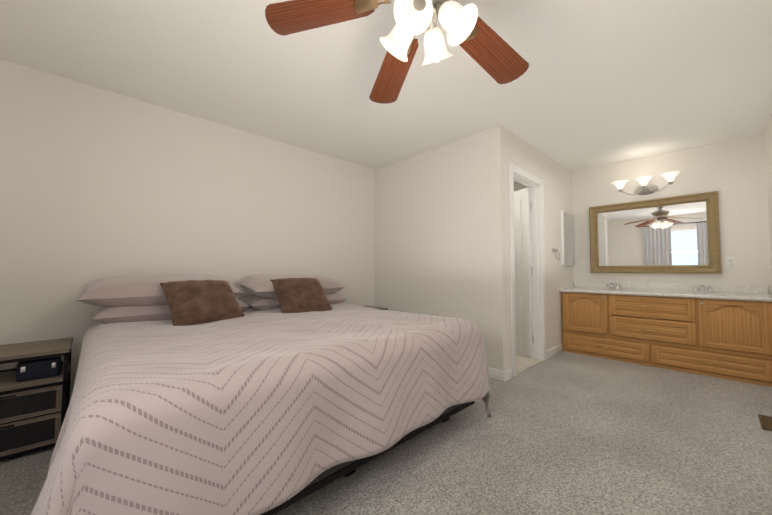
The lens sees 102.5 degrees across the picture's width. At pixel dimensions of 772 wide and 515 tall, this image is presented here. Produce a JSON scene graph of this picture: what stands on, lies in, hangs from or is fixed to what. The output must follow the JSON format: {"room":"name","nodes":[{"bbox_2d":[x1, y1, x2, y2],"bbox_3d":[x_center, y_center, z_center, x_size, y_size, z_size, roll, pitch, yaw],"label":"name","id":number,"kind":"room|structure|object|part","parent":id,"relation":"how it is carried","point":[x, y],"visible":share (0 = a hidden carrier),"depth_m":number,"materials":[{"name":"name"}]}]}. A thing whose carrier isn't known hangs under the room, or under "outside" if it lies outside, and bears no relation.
{"room":"bedroom","nodes":[
{"label":"bedroom","id":0,"kind":"room"},
{"bbox_2d":[0,59,374,400],"bbox_3d":[-0.704,-0.026,3.834,5.910,2.440,0.110,2,-3,-43],"label":"wall","id":1,"kind":"structure","parent":0,"point":[96,183],"depth_m":2.55,"materials":[{"name":"white paint"}]},
{"bbox_2d":[0,350,771,514],"bbox_3d":[0.949,1.143,1.948,6.020,0.050,5.050,2,-3,-43],"label":"floor carpet","id":2,"kind":"object","parent":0,"point":[565,433],"visible":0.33,"depth_m":1.72,"materials":[{"name":"grey carpet"}]},
{"bbox_2d":[0,337,72,460],"bbox_3d":[-2.188,0.825,1.815,0.472,0.575,0.414,2,-3,-43],"label":"nightstand","id":3,"kind":"object","parent":2,"relation":"on","point":[34,394],"visible":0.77,"depth_m":1.76,"materials":[{"name":"black wood"}]},
{"bbox_2d":[31,273,490,514],"bbox_3d":[-0.753,0.624,2.150,2.257,1.005,2.164,2,-3,-43],"label":"bed","id":4,"kind":"object","parent":2,"relation":"on","point":[196,394],"visible":1,"depth_m":1.26,"materials":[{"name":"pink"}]},
{"bbox_3d":[-0.769,0.969,2.206,1.920,0.320,1.990,2,-3,-43],"label":"frame","id":5,"kind":"part","parent":4,"relation":"part of","materials":[{"name":"grey metal"}]},
{"bbox_2d":[365,305,387,309],"bbox_3d":[-0.287,0.903,3.740,0.472,0.575,0.414,2,-3,-43],"label":"nightstand","id":6,"kind":"object","parent":2,"relation":"on","point":[379,308],"visible":0.02,"depth_m":3.76,"materials":[{"name":"brown wood"}]},
{"bbox_2d":[561,292,771,386],"bbox_3d":[3.042,0.805,3.530,0.597,0.755,1.732,2,-3,-43],"label":"bathroom vanity","id":7,"kind":"object","parent":2,"relation":"on","point":[722,331],"depth_m":3.20,"materials":[{"name":"brown wood"}]},
{"bbox_2d":[560,288,771,299],"bbox_3d":[3.044,0.406,3.551,0.590,0.041,1.736,2,-3,-43],"label":"countertop","id":8,"kind":"structure","parent":7,"relation":"on","point":[631,291],"depth_m":3.28,"materials":[{"name":"white stone"}]},
{"bbox_2d":[758,414,771,431],"bbox_3d":[2.605,1.119,2.073,0.290,0.009,0.130,2,-3,-43],"label":"air vent register","id":9,"kind":"object","parent":2,"relation":"on","point":[766,422],"visible":1,"depth_m":2.10,"materials":[{"name":"brown metal"}]},
{"bbox_2d":[0,0,771,183],"bbox_3d":[0.949,-1.360,2.050,6.020,0.080,5.050,2,-3,-43],"label":"ceiling","id":10,"kind":"structure","parent":0,"point":[598,83],"depth_m":2.19,"materials":[{"name":"white paint"}]},
{"bbox_2d":[265,0,528,103],"bbox_3d":[0.200,-1.075,1.282,1.249,0.551,1.254,2,-3,-43],"label":"fan","id":11,"kind":"object","parent":10,"relation":"hanging from","point":[494,55],"visible":1,"depth_m":1.32,"materials":[{"name":"brown wood"}]},
{"bbox_2d":[375,125,508,370],"bbox_3d":[0.515,-0.034,3.648,0.110,2.440,1.830,2,-3,-43],"label":"wall","id":12,"kind":"structure","parent":0,"point":[440,231],"depth_m":3.38,"materials":[{"name":"white paint"}]},
{"bbox_2d":[488,367,506,381],"bbox_3d":[0.484,1.135,3.543,0.013,0.095,1.813,2,-3,-43],"label":"baseboard","id":13,"kind":"structure","parent":12,"relation":"attached to","point":[503,376],"depth_m":2.92,"materials":[{"name":"white"}]},
{"bbox_2d":[517,354,542,373],"bbox_3d":[1.254,1.211,4.298,2.135,0.006,1.825,2,-3,-43],"label":"floor","id":14,"kind":"structure","parent":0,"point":[524,363],"depth_m":3.46,"materials":[{"name":"beige tile"}]},
{"bbox_2d":[505,129,573,367],"bbox_3d":[1.883,-0.029,3.755,2.030,2.440,0.110,2,-3,-43],"label":"wall","id":15,"kind":"structure","parent":0,"point":[555,176],"depth_m":3.82,"materials":[{"name":"white paint"}]},
{"bbox_2d":[514,187,533,357],"bbox_3d":[1.598,0.184,4.000,0.333,2.018,0.677,2,-3,-43],"label":"door","id":16,"kind":"structure","parent":15,"relation":"in","point":[523,285],"depth_m":3.74,"materials":[{"name":"white paint"}]},
{"bbox_2d":[508,161,546,376],"bbox_3d":[1.505,0.116,3.393,0.890,2.120,0.142,2,-3,-43],"label":"door frame","id":17,"kind":"structure","parent":15,"relation":"attached to","point":[533,183],"depth_m":3.59,"materials":[{"name":"white wood"}]},
{"bbox_2d":[547,344,561,358],"bbox_3d":[2.067,1.146,3.797,0.520,0.095,0.013,2,-3,-43],"label":"baseboard","id":18,"kind":"structure","parent":15,"relation":"attached to","point":[555,350],"depth_m":3.77,"materials":[{"name":"white"}]},
{"bbox_2d":[552,248,559,260],"bbox_3d":[2.115,-0.038,3.853,0.134,0.166,0.065,2,-3,-43],"label":"towel ring","id":19,"kind":"object","parent":15,"relation":"attached to","point":[553,249],"visible":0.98,"depth_m":3.85,"materials":[{"name":"silver metal"}]},
{"bbox_2d":[560,210,574,265],"bbox_3d":[2.488,-0.255,4.232,0.470,0.730,0.037,2,-3,-43],"label":"medicine cabinet","id":20,"kind":"object","parent":15,"relation":"attached to","point":[567,240],"visible":0.98,"depth_m":4.16,"materials":[{"name":"white"}]},
{"bbox_2d":[572,280,767,291],"bbox_3d":[3.252,0.346,3.749,0.019,0.095,1.736,2,-3,-43],"label":"backsplash","id":21,"kind":"structure","parent":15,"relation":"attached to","point":[659,287],"depth_m":3.58,"materials":[{"name":"beige stone"}]},
{"bbox_2d":[514,133,771,294],"bbox_3d":[3.101,-0.019,4.022,0.110,2.440,4.830,2,-3,-43],"label":"wall","id":22,"kind":"structure","parent":0,"point":[732,172],"depth_m":3.44,"materials":[{"name":"white paint"}]},
{"bbox_2d":[612,171,679,194],"bbox_3d":[3.142,-0.870,3.766,0.227,0.183,0.646,2,-3,-43],"label":"sconce","id":23,"kind":"object","parent":22,"relation":"attached to","point":[645,188],"visible":1,"depth_m":3.76,"materials":[{"name":"white glass"}]},
{"bbox_2d":[589,191,721,273],"bbox_3d":[3.206,-0.258,3.801,0.050,0.900,1.210,2,-3,-43],"label":"mirror","id":24,"kind":"object","parent":22,"relation":"attached to","point":[677,234],"visible":1,"depth_m":3.73,"materials":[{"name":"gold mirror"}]},
{"bbox_2d":[726,257,735,267],"bbox_3d":[3.685,0.053,3.312,0.010,0.115,0.072,2,-3,-43],"label":"outlet","id":25,"kind":"object","parent":22,"relation":"attached to","point":[730,262],"visible":1,"depth_m":3.31,"materials":[{"name":"white plastic"}]},
{"bbox_2d":[764,113,771,274],"bbox_3d":[3.172,-0.085,2.388,2.030,2.440,0.110,2,-3,-43],"label":"wall","id":26,"kind":"structure","parent":0,"point":[768,142],"depth_m":3.01,"materials":[{"name":"white paint"}]}
]}

